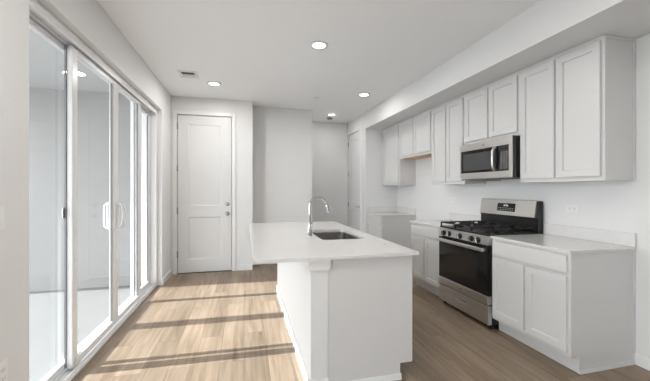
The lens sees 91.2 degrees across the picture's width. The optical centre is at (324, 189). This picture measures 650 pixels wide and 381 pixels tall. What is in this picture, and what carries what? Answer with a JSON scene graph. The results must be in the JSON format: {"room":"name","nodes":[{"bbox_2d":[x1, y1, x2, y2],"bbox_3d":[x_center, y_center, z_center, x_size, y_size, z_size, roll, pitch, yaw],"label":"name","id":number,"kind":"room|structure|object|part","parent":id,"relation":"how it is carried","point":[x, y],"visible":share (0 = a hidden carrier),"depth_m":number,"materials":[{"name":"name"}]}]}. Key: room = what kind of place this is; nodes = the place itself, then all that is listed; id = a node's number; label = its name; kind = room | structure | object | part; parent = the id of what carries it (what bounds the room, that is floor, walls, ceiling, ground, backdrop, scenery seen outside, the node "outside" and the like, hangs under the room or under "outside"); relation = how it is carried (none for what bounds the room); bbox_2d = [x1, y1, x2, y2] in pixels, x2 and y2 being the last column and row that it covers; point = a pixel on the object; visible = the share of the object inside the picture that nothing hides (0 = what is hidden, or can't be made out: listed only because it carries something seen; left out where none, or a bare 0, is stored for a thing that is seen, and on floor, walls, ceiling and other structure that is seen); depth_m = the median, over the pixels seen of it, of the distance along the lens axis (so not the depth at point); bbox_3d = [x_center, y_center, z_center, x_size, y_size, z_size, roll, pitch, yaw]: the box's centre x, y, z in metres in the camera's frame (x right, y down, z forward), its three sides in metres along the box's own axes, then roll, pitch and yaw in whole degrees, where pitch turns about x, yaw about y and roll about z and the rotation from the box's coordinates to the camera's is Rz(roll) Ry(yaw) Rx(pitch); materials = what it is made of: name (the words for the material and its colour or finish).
{"room":"kitchen","nodes":[
{"label":"kitchen","id":0,"kind":"room"},
{"bbox_2d":[29,28,118,92],"bbox_3d":[-2.536,-1.450,0.036,2.343,0.220,8.720,0,0,-14],"label":"ceiling","id":1,"kind":"structure","parent":0,"point":[46,62],"depth_m":3.63,"materials":[{"name":"grey paint"}]},
{"bbox_2d":[29,87,135,291],"bbox_3d":[-4.393,-0.005,4.136,3.923,2.710,0.157,0,0,-14],"label":"wall","id":2,"kind":"structure","parent":0,"point":[46,106],"depth_m":4.33,"materials":[{"name":"grey paint"}]},
{"bbox_2d":[0,0,170,380],"bbox_3d":[-1.360,-0.061,0.571,0.200,2.722,9.177,0,0,-14],"label":"wall","id":3,"kind":"structure","parent":0,"point":[86,19],"depth_m":1.61,"materials":[{"name":"white paint"}]},
{"bbox_2d":[0,205,4,229],"bbox_3d":[-1.472,0.130,1.437,0.009,0.116,0.072,0,0,-14],"label":"light switch","id":4,"kind":"object","parent":3,"relation":"attached to","point":[2,207],"visible":1,"depth_m":1.46,"materials":[{"name":"white plastic"}]},
{"bbox_2d":[0,359,7,380],"bbox_3d":[-1.477,0.850,1.456,0.009,0.116,0.072,0,0,-14],"label":"wall outlet","id":5,"kind":"object","parent":3,"relation":"attached to","point":[3,365],"visible":1,"depth_m":1.47,"materials":[{"name":"white plastic"}]},
{"bbox_2d":[0,366,5,374],"bbox_3d":[-1.474,0.830,1.457,0.004,0.028,0.032,0,0,-14],"label":"receptacle","id":6,"kind":"object","parent":5,"relation":"attached to","point":[2,368],"depth_m":1.46,"materials":[{"name":"grey plastic"}]},
{"bbox_2d":[29,0,156,380],"bbox_3d":[-1.966,0.114,2.954,0.170,2.370,2.743,0,0,-14],"label":"door","id":7,"kind":"structure","parent":3,"relation":"in","point":[42,21],"depth_m":2.85,"materials":[{"name":"white plastic"}]},
{"bbox_3d":[-1.777,0.125,2.007,0.034,2.256,0.724,0,0,-14],"label":"fixed panel","id":8,"kind":"part","parent":7,"relation":"part of","materials":[{"name":"clear glass"}]},
{"bbox_3d":[-1.873,0.125,2.593,0.034,2.256,0.780,0,0,-14],"label":"sliding panel","id":9,"kind":"part","parent":7,"relation":"part of","materials":[{"name":"clear glass"}]},
{"bbox_3d":[-2.010,0.245,2.930,0.067,0.270,0.042,0,0,-14],"label":"pull handle","id":10,"kind":"part","parent":7,"relation":"part of","materials":[{"name":"white plastic"}]},
{"bbox_3d":[-2.026,0.245,3.005,0.075,0.270,0.030,0,0,8],"label":"pull handle","id":11,"kind":"part","parent":7,"relation":"part of","materials":[{"name":"white plastic"}]},
{"bbox_3d":[-1.917,0.245,2.960,0.075,0.270,0.030,0,0,-37],"label":"pull handle","id":12,"kind":"part","parent":7,"relation":"part of","materials":[{"name":"white plastic"}]},
{"bbox_3d":[-1.935,0.245,3.028,0.075,0.270,0.030,0,0,-37],"label":"pull handle","id":13,"kind":"part","parent":7,"relation":"part of","materials":[{"name":"white plastic"}]},
{"bbox_3d":[-2.060,0.125,3.329,0.034,2.256,0.733,0,0,-14],"label":"sliding panel","id":14,"kind":"part","parent":7,"relation":"part of","materials":[{"name":"clear glass"}]},
{"bbox_3d":[-2.263,0.125,3.915,0.034,2.256,0.644,0,0,-14],"label":"fixed panel","id":15,"kind":"part","parent":7,"relation":"part of","materials":[{"name":"clear glass"}]},
{"bbox_2d":[162,269,171,284],"bbox_3d":[-2.269,1.258,4.580,0.014,0.083,0.556,0,0,-14],"label":"baseboard","id":16,"kind":"structure","parent":3,"relation":"attached to","point":[165,278],"depth_m":4.51,"materials":[{"name":"white paint"}]},
{"bbox_2d":[171,96,252,268],"bbox_3d":[-1.816,-0.061,5.226,1.210,2.722,0.471,0,0,-14],"label":"wall","id":17,"kind":"structure","parent":0,"point":[243,110],"depth_m":5.10,"materials":[{"name":"white paint"}]},
{"bbox_2d":[177,115,230,273],"bbox_3d":[-1.885,0.081,4.989,0.805,2.437,0.155,0,0,-14],"label":"door","id":18,"kind":"structure","parent":17,"relation":"in","point":[204,142],"depth_m":4.98,"materials":[{"name":"white paint"}]},
{"bbox_2d":[172,110,235,274],"bbox_3d":[-1.886,0.046,5.019,0.928,2.508,0.136,0,0,-14],"label":"door frame","id":19,"kind":"structure","parent":17,"relation":"attached to","point":[175,113],"depth_m":4.91,"materials":[{"name":"white paint"}]},
{"bbox_2d":[236,264,252,270],"bbox_3d":[-1.295,1.258,5.108,0.259,0.083,0.014,0,0,-14],"label":"baseboard","id":20,"kind":"structure","parent":17,"relation":"attached to","point":[238,267],"depth_m":5.10,"materials":[{"name":"white paint"}]},
{"bbox_2d":[253,106,311,222],"bbox_3d":[-0.875,-0.061,6.117,1.053,2.722,1.072,0,0,-14],"label":"wall","id":21,"kind":"structure","parent":0,"point":[282,137],"depth_m":5.59,"materials":[{"name":"white paint"}]},
{"bbox_2d":[97,0,541,122],"bbox_3d":[0.441,-1.482,1.650,4.222,0.120,10.380,0,0,-14],"label":"ceiling","id":22,"kind":"structure","parent":0,"point":[260,52],"depth_m":3.09,"materials":[{"name":"white paint"}]},
{"bbox_2d":[177,70,198,78],"bbox_3d":[-1.689,-1.418,3.945,0.220,0.008,0.250,0,0,-14],"label":"ceiling vent","id":23,"kind":"object","parent":22,"relation":"in","point":[183,74],"visible":1,"depth_m":3.94,"materials":[{"name":"white plastic"}]},
{"bbox_2d":[207,81,220,85],"bbox_3d":[-1.492,-1.415,4.285,0.184,0.012,0.184,0,0,-14],"label":"recessed light","id":24,"kind":"object","parent":22,"relation":"in","point":[211,83],"visible":1,"depth_m":4.26,"materials":[{"name":"white plastic"}]},
{"bbox_2d":[310,41,327,49],"bbox_3d":[-0.059,-1.415,3.142,0.184,0.012,0.184,0,0,-14],"label":"recessed light","id":25,"kind":"object","parent":22,"relation":"in","point":[317,45],"visible":1,"depth_m":3.13,"materials":[{"name":"white plastic"}]},
{"bbox_2d":[358,93,369,96],"bbox_3d":[0.588,-1.415,4.782,0.184,0.012,0.184,0,0,-14],"label":"recessed light","id":26,"kind":"object","parent":22,"relation":"in","point":[359,94],"visible":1,"depth_m":4.76,"materials":[{"name":"white plastic"}]},
{"bbox_2d":[312,122,347,225],"bbox_3d":[0.056,-0.061,6.845,1.110,2.722,0.120,0,0,-14],"label":"wall","id":27,"kind":"structure","parent":0,"point":[329,140],"depth_m":6.79,"materials":[{"name":"white paint"}]},
{"bbox_2d":[348,114,362,231],"bbox_3d":[0.671,-0.061,6.464,0.135,2.722,0.921,0,0,-14],"label":"wall","id":28,"kind":"structure","parent":0,"point":[358,121],"depth_m":6.09,"materials":[{"name":"white paint"}]},
{"bbox_2d":[348,131,359,230],"bbox_3d":[0.584,0.075,6.502,0.103,2.426,0.708,0,0,-14],"label":"door","id":29,"kind":"structure","parent":28,"relation":"in","point":[354,139],"depth_m":6.51,"materials":[{"name":"white paint"}]},
{"bbox_2d":[347,126,360,230],"bbox_3d":[0.644,0.046,6.509,0.136,2.508,0.832,0,0,-14],"label":"door frame","id":30,"kind":"structure","parent":28,"relation":"attached to","point":[358,128],"depth_m":6.84,"materials":[{"name":"white paint"}]},
{"bbox_2d":[72,264,649,380],"bbox_3d":[0.441,1.350,1.650,4.222,0.100,10.380,0,0,-14],"label":"floor","id":31,"kind":"structure","parent":0,"point":[231,325],"depth_m":2.70,"materials":[{"name":"brown wood"}]},
{"bbox_2d":[276,255,411,380],"bbox_3d":[0.005,0.875,3.119,0.754,0.850,2.098,0,0,-14],"label":"kitchen island","id":32,"kind":"object","parent":31,"relation":"on","point":[346,319],"visible":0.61,"depth_m":2.13,"materials":[{"name":"white paint"}]},
{"bbox_3d":[-0.297,1.257,3.042,0.129,0.084,2.098,0,0,-14],"label":"baseboard","id":33,"kind":"part","parent":32,"relation":"part of","materials":[{"name":"white paint"}]},
{"bbox_2d":[249,221,418,263],"bbox_3d":[-0.157,0.439,3.083,1.106,0.020,2.148,0,0,-14],"label":"island countertop","id":34,"kind":"structure","parent":32,"relation":"on","point":[286,241],"depth_m":2.42,"materials":[{"name":"stone"}]},
{"bbox_2d":[307,196,330,235],"bbox_3d":[-0.050,0.246,2.929,0.232,0.367,0.095,0,0,-14],"label":"faucet","id":35,"kind":"object","parent":34,"relation":"on","point":[309,229],"visible":1,"depth_m":2.92,"materials":[{"name":"silver metal"}]},
{"bbox_3d":[-0.064,0.186,2.945,0.180,0.247,0.023,0,0,-14],"label":"spout","id":36,"kind":"part","parent":35,"relation":"part of","materials":[{"name":"silver metal"}]},
{"bbox_2d":[312,231,361,239],"bbox_3d":[0.089,0.545,3.051,0.437,0.192,0.714,0,0,-14],"label":"sink","id":37,"kind":"object","parent":34,"relation":"in","point":[327,235],"visible":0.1,"depth_m":3.38,"materials":[{"name":"silver metal"}]},
{"bbox_3d":[0.312,0.875,2.137,0.603,0.850,0.008,0,0,-14],"label":"panel","id":38,"kind":"part","parent":32,"relation":"part of","materials":[{"name":"white paint"}]},
{"bbox_3d":[0.272,1.280,2.116,0.517,0.040,0.012,0,0,-14],"label":"shoe moulding","id":39,"kind":"part","parent":32,"relation":"part of","materials":[{"name":"white paint"}]},
{"bbox_2d":[367,214,415,248],"bbox_3d":[1.153,0.875,5.647,0.631,0.850,0.657,0,0,-14],"label":"base cabinet","id":40,"kind":"object","parent":31,"relation":"on","point":[395,229],"visible":0.53,"depth_m":5.34,"materials":[{"name":"white paint"}]},
{"bbox_3d":[0.857,0.532,5.571,0.020,0.124,0.617,0,0,-14],"label":"drawer","id":41,"kind":"part","parent":40,"relation":"part of","materials":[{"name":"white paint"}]},
{"bbox_3d":[0.857,0.884,5.571,0.020,0.532,0.617,0,0,-14],"label":"cabinet door","id":42,"kind":"part","parent":40,"relation":"part of","materials":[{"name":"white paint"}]},
{"bbox_3d":[0.868,0.818,5.574,0.002,0.735,0.657,0,0,-14],"label":"frame","id":43,"kind":"part","parent":40,"relation":"part of","materials":[{"name":"white paint"}]},
{"bbox_2d":[366,206,415,215],"bbox_3d":[1.153,0.389,5.640,0.634,0.120,0.671,0,0,-14],"label":"countertop","id":44,"kind":"structure","parent":40,"relation":"on","point":[379,211],"depth_m":5.85,"materials":[{"name":"stone"}]},
{"bbox_2d":[411,223,441,295],"bbox_3d":[1.551,0.875,4.083,0.631,0.850,0.683,0,0,-14],"label":"base cabinet","id":45,"kind":"object","parent":31,"relation":"on","point":[425,265],"visible":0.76,"depth_m":3.97,"materials":[{"name":"white paint"}]},
{"bbox_3d":[1.214,0.884,4.169,0.020,0.532,0.310,0,0,-14],"label":"cabinet door","id":46,"kind":"part","parent":45,"relation":"part of","materials":[{"name":"white paint"}]},
{"bbox_3d":[1.255,0.532,4.007,0.020,0.124,0.643,0,0,-14],"label":"drawer","id":47,"kind":"part","parent":45,"relation":"part of","materials":[{"name":"white paint"}]},
{"bbox_3d":[1.296,0.884,3.846,0.020,0.532,0.310,0,0,-14],"label":"cabinet door","id":48,"kind":"part","parent":45,"relation":"part of","materials":[{"name":"white paint"}]},
{"bbox_2d":[410,212,480,227],"bbox_3d":[1.548,0.389,4.088,0.634,0.120,0.698,0,0,-14],"label":"countertop","id":49,"kind":"structure","parent":45,"relation":"on","point":[452,216],"depth_m":4.16,"materials":[{"name":"stone"}]},
{"bbox_2d":[436,198,542,328],"bbox_3d":[1.683,0.705,3.365,0.685,1.188,0.768,0,0,-14],"label":"gas range","id":50,"kind":"object","parent":31,"relation":"on","point":[465,247],"visible":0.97,"depth_m":3.22,"materials":[{"name":"silver metal"}]},
{"bbox_3d":[1.378,0.563,3.287,0.055,0.036,0.737,0,0,-14],"label":"oven handle","id":51,"kind":"part","parent":50,"relation":"part of","materials":[{"name":"silver metal"}]},
{"bbox_3d":[1.419,0.478,3.297,0.052,0.080,0.761,0,0,-14],"label":"control panel","id":52,"kind":"part","parent":50,"relation":"part of","materials":[{"name":"silver metal"}]},
{"bbox_3d":[1.425,1.169,3.299,0.040,0.173,0.761,0,0,-14],"label":"storage drawer","id":53,"kind":"part","parent":50,"relation":"part of","materials":[{"name":"silver metal"}]},
{"bbox_3d":[1.424,0.764,3.299,0.042,0.453,0.761,0,0,-14],"label":"oven door","id":54,"kind":"part","parent":50,"relation":"part of","materials":[{"name":"black glass"}]},
{"bbox_2d":[440,225,535,236],"bbox_3d":[1.674,0.436,3.362,0.538,0.036,0.768,0,0,-14],"label":"cooktop","id":55,"kind":"object","parent":50,"relation":"in","point":[464,231],"depth_m":3.17,"materials":[{"name":"black metal"}]},
{"bbox_2d":[492,238,635,374],"bbox_3d":[1.917,0.875,2.643,0.631,0.850,0.739,0,0,-14],"label":"base cabinet","id":56,"kind":"object","parent":31,"relation":"on","point":[578,310],"visible":0.99,"depth_m":2.34,"materials":[{"name":"white paint"}]},
{"bbox_3d":[1.575,0.884,2.747,0.020,0.532,0.331,0,0,-14],"label":"cabinet door","id":57,"kind":"part","parent":56,"relation":"part of","materials":[{"name":"white paint"}]},
{"bbox_3d":[1.619,0.532,2.574,0.020,0.124,0.686,0,0,-14],"label":"drawer","id":58,"kind":"part","parent":56,"relation":"part of","materials":[{"name":"white paint"}]},
{"bbox_3d":[1.630,0.818,2.577,0.002,0.735,0.726,0,0,-14],"label":"frame","id":59,"kind":"part","parent":56,"relation":"part of","materials":[{"name":"white paint"}]},
{"bbox_3d":[1.663,0.884,2.402,0.020,0.532,0.331,0,0,-14],"label":"cabinet door","id":60,"kind":"part","parent":56,"relation":"part of","materials":[{"name":"white paint"}]},
{"bbox_2d":[490,223,636,253],"bbox_3d":[1.915,0.389,2.644,0.634,0.120,0.741,0,0,-14],"label":"countertop","id":61,"kind":"structure","parent":56,"relation":"on","point":[560,238],"depth_m":2.56,"materials":[{"name":"stone"}]},
{"bbox_3d":[2.049,0.875,2.302,0.541,0.850,0.013,0,0,-14],"label":"moulding","id":62,"kind":"part","parent":56,"relation":"part of","materials":[{"name":"white paint"}]},
{"bbox_2d":[363,112,397,232],"bbox_3d":[1.107,-0.061,6.037,0.769,2.722,0.120,0,0,-14],"label":"wall","id":63,"kind":"structure","parent":0,"point":[375,194],"depth_m":5.94,"materials":[{"name":"white paint"}]},
{"bbox_2d":[366,0,649,128],"bbox_3d":[2.175,-1.269,1.594,0.649,0.305,9.019,0,0,-14],"label":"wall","id":64,"kind":"structure","parent":0,"point":[547,29],"depth_m":2.68,"materials":[{"name":"white paint"}]},
{"bbox_2d":[398,34,649,357],"bbox_3d":[2.572,-0.061,1.592,0.120,2.722,9.219,0,0,-14],"label":"wall","id":65,"kind":"structure","parent":0,"point":[621,206],"depth_m":2.62,"materials":[{"name":"white paint"}]},
{"bbox_2d":[383,123,415,185],"bbox_3d":[1.304,-0.589,5.685,0.319,1.054,0.657,0,0,-14],"label":"upper cabinet","id":66,"kind":"object","parent":65,"relation":"attached to","point":[397,171],"visible":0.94,"depth_m":5.48,"materials":[{"name":"white paint"}]},
{"bbox_3d":[1.159,-0.588,5.648,0.020,0.984,0.617,0,0,-14],"label":"cabinet door","id":67,"kind":"part","parent":66,"relation":"part of","materials":[{"name":"white paint"}]},
{"bbox_3d":[1.171,-0.589,5.651,0.002,1.054,0.657,0,0,-14],"label":"frame","id":68,"kind":"part","parent":66,"relation":"part of","materials":[{"name":"white paint"}]},
{"bbox_2d":[399,109,431,159],"bbox_3d":[1.502,-0.808,4.909,0.319,0.616,0.940,0,0,-14],"label":"upper cabinet","id":69,"kind":"object","parent":65,"relation":"attached to","point":[415,131],"visible":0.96,"depth_m":4.81,"materials":[{"name":"white paint"}]},
{"bbox_3d":[1.300,-0.807,5.096,0.020,0.546,0.438,0,0,-14],"label":"cabinet door","id":70,"kind":"part","parent":69,"relation":"part of","materials":[{"name":"white paint"}]},
{"bbox_3d":[1.363,-1.107,4.874,0.008,0.018,0.940,0,0,-14],"label":"trim","id":71,"kind":"part","parent":69,"relation":"part of","materials":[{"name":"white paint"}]},
{"bbox_3d":[1.513,-0.502,4.912,0.295,0.004,0.938,0,0,-14],"label":"panel","id":72,"kind":"part","parent":69,"relation":"part of","materials":[{"name":"brown wood"}]},
{"bbox_3d":[1.413,-0.807,4.649,0.020,0.546,0.438,0,0,-14],"label":"cabinet door","id":73,"kind":"part","parent":69,"relation":"part of","materials":[{"name":"white paint"}]},
{"bbox_2d":[431,94,485,184],"bbox_3d":[1.702,-0.589,4.121,0.319,1.054,0.683,0,0,-14],"label":"upper cabinet","id":74,"kind":"object","parent":65,"relation":"attached to","point":[448,118],"visible":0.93,"depth_m":4.05,"materials":[{"name":"white paint"}]},
{"bbox_3d":[1.516,-0.588,4.246,0.020,0.984,0.310,0,0,-14],"label":"cabinet door","id":75,"kind":"part","parent":74,"relation":"part of","materials":[{"name":"white paint"}]},
{"bbox_3d":[1.563,-1.107,4.086,0.008,0.018,0.683,0,0,-14],"label":"trim","id":76,"kind":"part","parent":74,"relation":"part of","materials":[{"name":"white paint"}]},
{"bbox_3d":[1.568,-0.589,4.087,0.002,1.054,0.683,0,0,-14],"label":"frame","id":77,"kind":"part","parent":74,"relation":"part of","materials":[{"name":"white paint"}]},
{"bbox_3d":[1.598,-0.588,3.922,0.020,0.984,0.310,0,0,-14],"label":"cabinet door","id":78,"kind":"part","parent":74,"relation":"part of","materials":[{"name":"white paint"}]},
{"bbox_2d":[449,212,480,222],"bbox_3d":[1.845,0.379,4.163,0.020,0.100,0.698,0,0,-14],"label":"backsplash","id":79,"kind":"structure","parent":65,"relation":"attached to","point":[452,216],"depth_m":4.20,"materials":[{"name":"stone"}]},
{"bbox_2d":[465,71,519,144],"bbox_3d":[1.881,-0.814,3.415,0.319,0.604,0.770,0,0,-14],"label":"upper cabinet","id":80,"kind":"object","parent":65,"relation":"attached to","point":[492,110],"visible":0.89,"depth_m":3.30,"materials":[{"name":"white paint"}]},
{"bbox_3d":[1.690,-0.813,3.561,0.020,0.534,0.353,0,0,-14],"label":"cabinet door","id":81,"kind":"part","parent":80,"relation":"part of","materials":[{"name":"white paint"}]},
{"bbox_2d":[460,135,519,180],"bbox_3d":[1.825,-0.299,3.387,0.440,0.414,0.738,0,0,-14],"label":"microwave","id":82,"kind":"object","parent":80,"relation":"attached to","point":[497,159],"visible":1,"depth_m":3.23,"materials":[{"name":"silver metal"}]},
{"bbox_3d":[1.680,-0.302,3.177,0.054,0.250,0.027,0,0,-14],"label":"door handle","id":83,"kind":"part","parent":82,"relation":"part of","materials":[{"name":"silver metal"}]},
{"bbox_3d":[1.732,-0.302,3.095,0.009,0.248,0.148,0,0,-14],"label":"control panel","id":84,"kind":"part","parent":82,"relation":"part of","materials":[{"name":"black glass"}]},
{"bbox_3d":[1.743,-1.107,3.380,0.008,0.018,0.770,0,0,-14],"label":"trim","id":85,"kind":"part","parent":80,"relation":"part of","materials":[{"name":"white paint"}]},
{"bbox_3d":[1.783,-0.813,3.195,0.020,0.534,0.353,0,0,-14],"label":"cabinet door","id":86,"kind":"part","parent":80,"relation":"part of","materials":[{"name":"white paint"}]},
{"bbox_2d":[566,204,578,212],"bbox_3d":[2.192,0.175,2.824,0.009,0.072,0.116,0,0,-14],"label":"wall outlet","id":87,"kind":"object","parent":65,"relation":"attached to","point":[569,208],"visible":1,"depth_m":2.82,"materials":[{"name":"white plastic"}]},
{"bbox_2d":[520,34,635,182],"bbox_3d":[2.067,-0.589,2.684,0.319,1.054,0.735,0,0,-14],"label":"upper cabinet","id":88,"kind":"object","parent":65,"relation":"attached to","point":[578,103],"visible":1,"depth_m":2.45,"materials":[{"name":"white paint"}]},
{"bbox_3d":[1.878,-0.588,2.823,0.020,0.984,0.331,0,0,-14],"label":"cabinet door","id":89,"kind":"part","parent":88,"relation":"part of","materials":[{"name":"white paint"}]},
{"bbox_3d":[1.928,-1.107,2.653,0.008,0.018,0.726,0,0,-14],"label":"trim","id":90,"kind":"part","parent":88,"relation":"part of","materials":[{"name":"white paint"}]},
{"bbox_3d":[2.077,-0.064,2.691,0.295,0.004,0.724,0,0,-14],"label":"panel","id":91,"kind":"part","parent":88,"relation":"part of","materials":[{"name":"white paint"}]},
{"bbox_3d":[1.965,-0.588,2.479,0.020,0.984,0.331,0,0,-14],"label":"cabinet door","id":92,"kind":"part","parent":88,"relation":"part of","materials":[{"name":"white paint"}]},
{"bbox_3d":[2.167,-0.589,2.334,0.298,1.054,0.009,0,0,-14],"label":"moulding","id":93,"kind":"part","parent":88,"relation":"part of","materials":[{"name":"white paint"}]},
{"bbox_2d":[544,223,636,246],"bbox_3d":[2.212,0.379,2.720,0.020,0.100,0.741,0,0,-14],"label":"backsplash","id":94,"kind":"structure","parent":65,"relation":"attached to","point":[606,236],"depth_m":2.64,"materials":[{"name":"stone"}]},
{"bbox_2d":[635,353,649,370],"bbox_3d":[2.950,1.258,-0.165,0.014,0.083,5.226,0,0,-14],"label":"baseboard","id":95,"kind":"structure","parent":65,"relation":"attached to","point":[642,361],"depth_m":2.32,"materials":[{"name":"white paint"}]},
{"bbox_3d":[-1.420,0.005,0.320,0.040,2.690,8.720,0,0,-14],"label":"wall","id":96,"kind":"structure","parent":0,"visible":0},
{"bbox_2d":[77,112,144,349],"bbox_3d":[-2.092,0.119,2.922,0.059,2.462,2.825,0,0,-14],"label":"door frame","id":97,"kind":"structure","parent":96,"relation":"attached to","point":[85,340],"depth_m":4.25,"materials":[{"name":"white plastic"}]},
{"label":"outside","id":98,"kind":"structure","parent":0,"visible":0},
{"bbox_2d":[29,285,135,380],"bbox_3d":[-7.896,1.450,0.056,12.723,0.200,20.000,0,0,-14],"label":"ground","id":99,"kind":"structure","parent":98,"point":[46,308],"depth_m":3.30,"materials":[{"name":"concrete"}]}
]}

